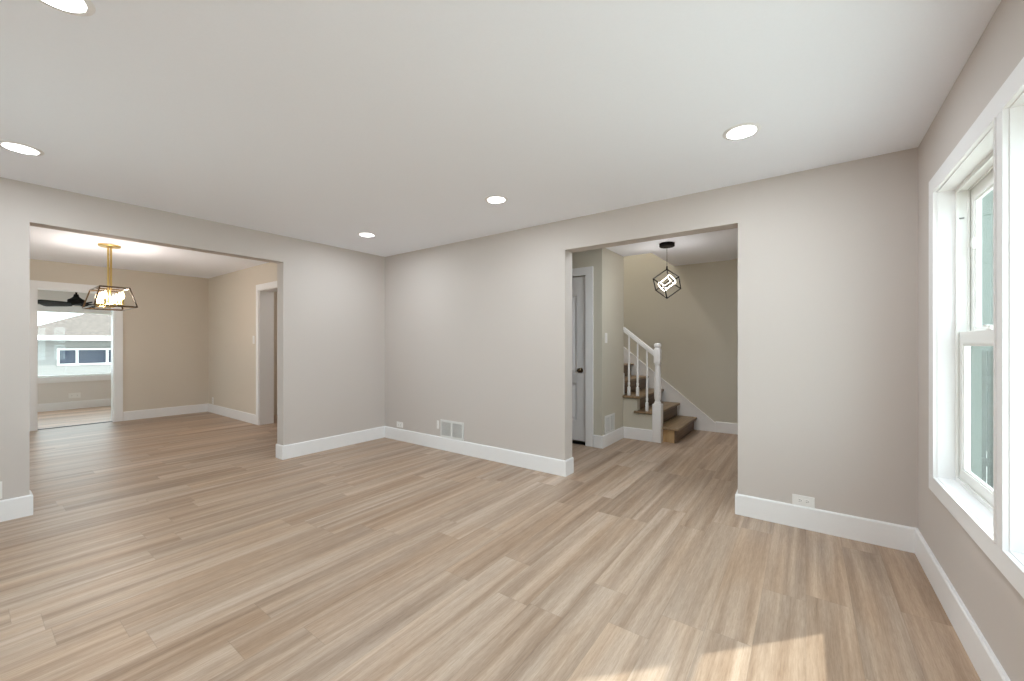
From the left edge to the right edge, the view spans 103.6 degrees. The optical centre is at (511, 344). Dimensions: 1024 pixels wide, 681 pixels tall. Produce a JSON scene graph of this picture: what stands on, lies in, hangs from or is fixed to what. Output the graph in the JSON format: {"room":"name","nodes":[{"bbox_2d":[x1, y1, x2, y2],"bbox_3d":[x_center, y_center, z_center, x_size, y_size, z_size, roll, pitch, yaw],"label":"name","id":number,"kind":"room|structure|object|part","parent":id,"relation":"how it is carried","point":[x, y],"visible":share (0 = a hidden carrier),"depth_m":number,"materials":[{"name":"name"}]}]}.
{"room":"empty living room","nodes":[
{"label":"empty living room","id":0,"kind":"room"},
{"bbox_2d":[38,289,110,403],"bbox_3d":[-8.881,0.084,7.474,0.160,2.340,5.200,0,0,36],"label":"wall","id":1,"kind":"structure","parent":0,"point":[101,389],"depth_m":7.79,"materials":[{"name":"paint"}]},
{"bbox_2d":[38,305,110,383],"bbox_3d":[-8.511,-0.006,7.915,0.118,1.460,2.250,0,0,36],"label":"window","id":2,"kind":"structure","parent":1,"relation":"attached to","point":[69,309],"depth_m":7.82,"materials":[{"name":"white plastic"}]},
{"bbox_2d":[38,398,110,411],"bbox_3d":[-8.854,1.179,7.361,0.016,0.150,4.950,0,0,36],"label":"baseboard","id":3,"kind":"structure","parent":1,"relation":"attached to","point":[45,407],"depth_m":7.82,"materials":[{"name":"white paint"}]},
{"bbox_2d":[68,393,80,397],"bbox_3d":[-8.512,0.992,7.836,0.008,0.100,0.160,0,0,36],"label":"wall outlet","id":4,"kind":"object","parent":1,"relation":"attached to","point":[70,395],"visible":1,"depth_m":7.83,"materials":[{"name":"white plastic"}]},
{"bbox_2d":[30,259,208,411],"bbox_3d":[-6.891,0.009,6.033,0.145,2.490,5.180,0,0,36],"label":"wall","id":5,"kind":"structure","parent":0,"point":[166,338],"depth_m":6.97,"materials":[{"name":"paint"}]},
{"bbox_2d":[38,421,111,429],"bbox_3d":[-6.746,1.251,6.225,0.038,0.006,0.840,0,0,36],"label":"trim","id":6,"kind":"structure","parent":5,"relation":"attached to","point":[108,421],"depth_m":6.21,"materials":[{"name":"wood"}]},
{"bbox_2d":[30,280,122,430],"bbox_3d":[-6.740,0.162,6.233,0.173,2.185,1.020,0,0,36],"label":"door frame","id":7,"kind":"structure","parent":5,"relation":"attached to","point":[118,315],"depth_m":6.20,"materials":[{"name":"white paint"}]},
{"bbox_2d":[30,226,268,278],"bbox_3d":[-5.291,-1.296,4.583,4.439,0.120,4.724,0,0,36],"label":"ceiling","id":8,"kind":"structure","parent":0,"point":[46,244],"depth_m":5.66,"materials":[{"name":"paint"}]},
{"bbox_2d":[82,243,137,310],"bbox_3d":[-5.008,-0.842,5.012,0.760,0.787,0.390,0,0,36],"label":"dining chandelier","id":9,"kind":"object","parent":8,"relation":"hanging from","point":[100,300],"visible":1,"depth_m":4.99,"materials":[{"name":"gold metal"}]},
{"bbox_3d":[-5.008,-0.841,5.012,0.032,0.750,0.046,0,0,36],"label":"stem","id":10,"kind":"part","parent":9,"relation":"part of","materials":[{"name":"gold metal"}]},
{"bbox_3d":[-5.008,-0.573,5.012,0.760,0.250,0.390,0,0,36],"label":"frame","id":11,"kind":"part","parent":9,"relation":"part of","materials":[{"name":"brown metal"}]},
{"bbox_2d":[0,177,384,499],"bbox_3d":[-2.965,0.009,3.880,0.145,2.490,4.310,0,0,36],"label":"wall","id":12,"kind":"structure","parent":0,"point":[331,299],"depth_m":4.41,"materials":[{"name":"beige paint"}]},
{"bbox_2d":[0,481,1,498],"bbox_3d":[-3.637,1.032,2.828,0.008,0.124,0.071,0,0,36],"label":"wall outlet","id":13,"kind":"object","parent":12,"relation":"attached to","point":[0,481],"visible":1,"depth_m":2.85,"materials":[{"name":"white plastic"}]},
{"bbox_2d":[0,490,32,521],"bbox_3d":[-1.810,1.179,1.134,5.250,0.150,0.936,0,0,36],"label":"baseboard","id":14,"kind":"structure","parent":12,"relation":"attached to","point":[22,506],"depth_m":2.90,"materials":[{"name":"white paint"}]},
{"bbox_2d":[209,262,276,414],"bbox_3d":[-3.898,0.009,6.367,4.295,2.490,0.200,0,0,36],"label":"wall","id":15,"kind":"structure","parent":0,"point":[232,296],"depth_m":6.81,"materials":[{"name":"paint"}]},
{"bbox_2d":[123,403,255,424],"bbox_3d":[-5.190,1.179,6.462,2.094,0.150,1.168,0,0,36],"label":"baseboard","id":16,"kind":"structure","parent":15,"relation":"attached to","point":[179,410],"depth_m":6.96,"materials":[{"name":"white paint"}]},
{"bbox_2d":[256,281,276,424],"bbox_3d":[-3.504,0.162,6.071,1.090,2.185,0.223,0,0,36],"label":"door frame","id":17,"kind":"structure","parent":15,"relation":"attached to","point":[266,296],"depth_m":6.32,"materials":[{"name":"white paint"}]},
{"bbox_2d":[274,292,276,414],"bbox_3d":[-2.925,0.009,6.694,2.820,2.490,1.476,0,0,36],"label":"wall","id":18,"kind":"structure","parent":0,"point":[275,293],"depth_m":7.14,"materials":[{"name":"paint"}]},
{"bbox_2d":[0,406,980,680],"bbox_3d":[-3.051,1.303,5.168,12.378,0.102,8.350,0,0,36],"label":"floor","id":19,"kind":"structure","parent":0,"point":[182,547],"depth_m":2.21,"materials":[{"name":"wood"}]},
{"bbox_2d":[623,327,714,442],"bbox_3d":[1.333,0.004,6.232,3.095,2.501,1.159,0,0,36],"label":"staircase","id":20,"kind":"structure","parent":19,"relation":"on","point":[689,418],"depth_m":5.62,"materials":[{"name":"brown wood"}]},
{"bbox_3d":[1.679,-0.044,5.336,0.400,0.387,0.060,0,0,36],"label":"handrail","id":21,"kind":"part","parent":20,"relation":"part of","materials":[{"name":"white paint"}]},
{"bbox_3d":[1.878,0.618,5.191,0.108,1.273,0.108,0,0,36],"label":"newel post","id":22,"kind":"part","parent":20,"relation":"part of","materials":[{"name":"white paint"}]},
{"bbox_2d":[0,0,1000,265],"bbox_3d":[0.058,-1.336,3.518,5.455,0.300,7.290,0,0,36],"label":"ceiling","id":23,"kind":"structure","parent":0,"point":[327,122],"depth_m":1.97,"materials":[{"name":"paint"}]},
{"bbox_2d":[0,140,44,155],"bbox_3d":[-2.967,-1.183,2.432,0.188,0.005,0.188,0,0,36],"label":"recessed light","id":24,"kind":"object","parent":23,"relation":"in","point":[13,146],"visible":1,"depth_m":2.43,"materials":[{"name":"white"}]},
{"bbox_2d":[38,0,95,15],"bbox_3d":[-1.542,-1.183,1.361,0.188,0.005,0.188,0,0,36],"label":"recessed light","id":25,"kind":"object","parent":23,"relation":"in","point":[73,7],"visible":1,"depth_m":1.41,"materials":[{"name":"white"}]},
{"bbox_2d":[358,232,375,236],"bbox_3d":[-1.565,-1.183,4.343,0.188,0.005,0.188,0,0,36],"label":"recessed light","id":26,"kind":"object","parent":23,"relation":"in","point":[364,234],"visible":1,"depth_m":4.33,"materials":[{"name":"white paint"}]},
{"bbox_2d":[485,195,507,203],"bbox_3d":[-0.128,-1.183,3.294,0.188,0.005,0.188,0,0,36],"label":"recessed light","id":27,"kind":"object","parent":23,"relation":"in","point":[494,199],"visible":1,"depth_m":3.28,"materials":[{"name":"white"}]},
{"bbox_2d":[653,242,680,298],"bbox_3d":[1.824,-0.864,4.741,0.308,0.652,0.333,0,0,36],"label":"pendant light","id":28,"kind":"object","parent":23,"relation":"hanging from","point":[663,245],"visible":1,"depth_m":4.72,"materials":[{"name":"black metal"}]},
{"bbox_2d":[722,122,760,139],"bbox_3d":[1.278,-1.183,2.243,0.188,0.005,0.188,0,0,36],"label":"recessed light","id":29,"kind":"object","parent":23,"relation":"in","point":[744,130],"visible":1,"depth_m":2.24,"materials":[{"name":"white"}]},
{"bbox_2d":[572,248,604,435],"bbox_3d":[0.065,0.034,5.679,2.608,2.440,0.100,0,0,36],"label":"wall","id":30,"kind":"structure","parent":0,"point":[595,258],"depth_m":4.91,"materials":[{"name":"paint"}]},
{"bbox_2d":[572,276,584,440],"bbox_3d":[0.605,0.178,5.218,0.764,2.062,0.102,0,0,36],"label":"door","id":31,"kind":"structure","parent":30,"relation":"in","point":[578,283],"depth_m":5.07,"materials":[{"name":"white paint"}]},
{"bbox_2d":[572,266,592,446],"bbox_3d":[0.603,0.147,5.213,0.966,2.211,0.018,0,0,36],"label":"door frame","id":32,"kind":"structure","parent":30,"relation":"attached to","point":[587,271],"depth_m":4.96,"materials":[{"name":"white paint"}]},
{"bbox_2d":[605,248,623,429],"bbox_3d":[1.288,0.034,5.228,0.100,2.440,0.615,0,0,36],"label":"wall","id":33,"kind":"structure","parent":0,"point":[614,262],"depth_m":5.19,"materials":[{"name":"paint"}]},
{"bbox_2d":[604,413,614,434],"bbox_3d":[1.226,0.991,5.048,0.010,0.225,0.310,0,0,36],"label":"air vent","id":34,"kind":"object","parent":33,"relation":"in","point":[609,420],"visible":1,"depth_m":5.04,"materials":[{"name":"metal"}]},
{"bbox_2d":[593,426,651,448],"bbox_3d":[1.404,1.179,5.059,0.388,0.150,0.777,0,0,45],"label":"baseboard","id":35,"kind":"structure","parent":33,"relation":"attached to","point":[599,441],"depth_m":5.22,"materials":[{"name":"white paint"}]},
{"bbox_2d":[623,398,651,429],"bbox_3d":[1.686,0.989,5.356,0.392,0.530,0.100,0,0,36],"label":"wall","id":36,"kind":"structure","parent":0,"point":[630,419],"depth_m":5.35,"materials":[{"name":"paint"}]},
{"bbox_2d":[385,147,917,527],"bbox_3d":[0.403,0.034,3.999,5.154,2.440,0.145,0,0,36],"label":"wall","id":37,"kind":"structure","parent":0,"point":[478,331],"depth_m":2.89,"materials":[{"name":"beige paint"}]},
{"bbox_2d":[397,422,402,427],"bbox_3d":[-1.470,1.049,5.271,0.124,0.071,0.008,0,0,36],"label":"wall outlet","id":38,"kind":"object","parent":37,"relation":"attached to","point":[399,424],"visible":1,"depth_m":5.26,"materials":[{"name":"white plastic"}]},
{"bbox_2d":[276,426,573,476],"bbox_3d":[-0.919,1.179,4.694,3.270,0.150,1.208,0,0,11],"label":"baseboard","id":39,"kind":"structure","parent":37,"relation":"attached to","point":[554,466],"depth_m":4.56,"materials":[{"name":"white paint"}]},
{"bbox_2d":[440,419,463,440],"bbox_3d":[-0.703,0.999,4.710,0.374,0.208,0.010,0,0,36],"label":"air vent","id":40,"kind":"object","parent":37,"relation":"in","point":[448,429],"visible":1,"depth_m":4.70,"materials":[{"name":"metal"}]},
{"bbox_2d":[792,494,814,507],"bbox_3d":[1.987,1.067,2.747,0.124,0.071,0.008,0,0,36],"label":"wall outlet","id":41,"kind":"object","parent":37,"relation":"attached to","point":[806,501],"visible":1,"depth_m":2.75,"materials":[{"name":"white plastic"}]},
{"bbox_2d":[624,253,737,423],"bbox_3d":[2.194,-1.246,6.397,5.400,5.000,0.120,0,0,36],"label":"wall","id":42,"kind":"structure","parent":0,"point":[696,327],"depth_m":5.99,"materials":[{"name":"paint"}]},
{"bbox_2d":[715,421,737,434],"bbox_3d":[3.546,1.179,5.324,1.550,0.150,0.016,0,0,36],"label":"baseboard","id":43,"kind":"structure","parent":42,"relation":"attached to","point":[722,427],"depth_m":5.69,"materials":[{"name":"white paint"}]},
{"bbox_2d":[918,0,1023,680],"bbox_3d":[1.310,0.034,0.758,0.134,2.440,4.310,0,0,36],"label":"wall","id":44,"kind":"structure","parent":0,"point":[996,607],"depth_m":1.69,"materials":[{"name":"beige paint"}]},
{"bbox_2d":[735,489,1010,680],"bbox_3d":[0.909,1.179,1.144,0.968,0.150,4.160,0,0,36],"label":"baseboard","id":45,"kind":"structure","parent":44,"relation":"attached to","point":[985,662],"depth_m":2.46,"materials":[{"name":"white paint"}]},
{"bbox_2d":[929,57,1023,597],"bbox_3d":[1.254,-0.050,0.701,0.161,1.618,3.434,0,0,36],"label":"window","id":46,"kind":"structure","parent":44,"relation":"in","point":[959,335],"depth_m":1.93,"materials":[{"name":"white paint"}]},
{"bbox_3d":[1.974,-0.049,1.651,0.049,1.437,0.807,0,0,36],"label":"frame","id":47,"kind":"part","parent":46,"relation":"part of","materials":[{"name":"white plastic"}]},
{"bbox_3d":[1.972,0.296,1.652,0.026,0.715,0.775,0,0,36],"label":"sash","id":48,"kind":"part","parent":46,"relation":"part of","materials":[{"name":"white plastic"}]},
{"bbox_3d":[2.008,-0.049,1.626,0.034,1.437,0.807,0,0,36],"label":"exterior trim","id":49,"kind":"part","parent":46,"relation":"part of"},
{"bbox_3d":[2.004,-0.389,1.629,0.028,0.725,0.775,0,0,36],"label":"sash","id":50,"kind":"part","parent":46,"relation":"part of","materials":[{"name":"white plastic"}]},
{"bbox_2d":[1002,82,1023,573],"bbox_3d":[1.258,-0.049,0.706,0.161,1.456,1.411,0,0,36],"label":"window","id":51,"kind":"structure","parent":44,"relation":"in","point":[1013,110],"depth_m":1.30,"materials":[{"name":"white paint"}]},
{"bbox_3d":[-7.967,-1.156,6.806,2.504,0.140,5.200,0,0,36],"label":"ceiling","id":52,"kind":"structure","parent":0,"visible":0},
{"bbox_2d":[38,292,108,307],"bbox_3d":[-7.626,-0.876,7.073,1.033,0.418,1.038,0,0,36],"label":"ceiling fan","id":53,"kind":"object","parent":52,"relation":"hanging from","point":[75,300],"visible":0.64,"depth_m":6.98,"materials":[{"name":"black metal"}]},
{"bbox_3d":[-7.707,-0.701,6.757,0.133,0.068,0.440,0,0,10],"label":"blade","id":54,"kind":"part","parent":53,"relation":"part of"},
{"bbox_3d":[-7.969,-0.701,7.027,0.440,0.068,0.133,0,0,-8],"label":"blade","id":55,"kind":"part","parent":53,"relation":"part of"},
{"label":"outside","id":56,"kind":"structure","parent":0,"visible":0},
{"bbox_3d":[2.948,1.814,4.038,80.000,0.120,70.000,0,0,36],"label":"ground","id":57,"kind":"structure","parent":56,"visible":0},
{"bbox_2d":[38,314,110,375],"bbox_3d":[-13.888,0.029,15.617,7.950,3.450,7.950,0,0,36],"label":"house","id":58,"kind":"structure","parent":57,"relation":"on","point":[79,344],"depth_m":11.69,"materials":[{"name":"white"}]},
{"bbox_3d":[-12.405,0.354,11.873,0.020,0.400,1.270,0,0,36],"label":"pane","id":59,"kind":"part","parent":58,"relation":"part of","materials":[{"name":"clear glass"}]},
{"bbox_2d":[982,190,992,450],"bbox_3d":[9.107,-1.646,8.828,5.700,6.800,5.800,0,0,36],"label":"house","id":60,"kind":"structure","parent":57,"relation":"on","point":[987,201],"depth_m":6.62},
{"bbox_2d":[982,351,992,487],"bbox_3d":[6.264,0.879,4.036,4.760,1.750,0.157,0,0,36],"label":"fence","id":61,"kind":"object","parent":57,"relation":"on","point":[988,379],"visible":0.02,"depth_m":4.66,"materials":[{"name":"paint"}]},
{"bbox_3d":[6.282,0.884,4.059,4.760,1.040,0.035,0,0,36],"label":"rail","id":62,"kind":"part","parent":61,"relation":"part of","materials":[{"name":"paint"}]}
]}

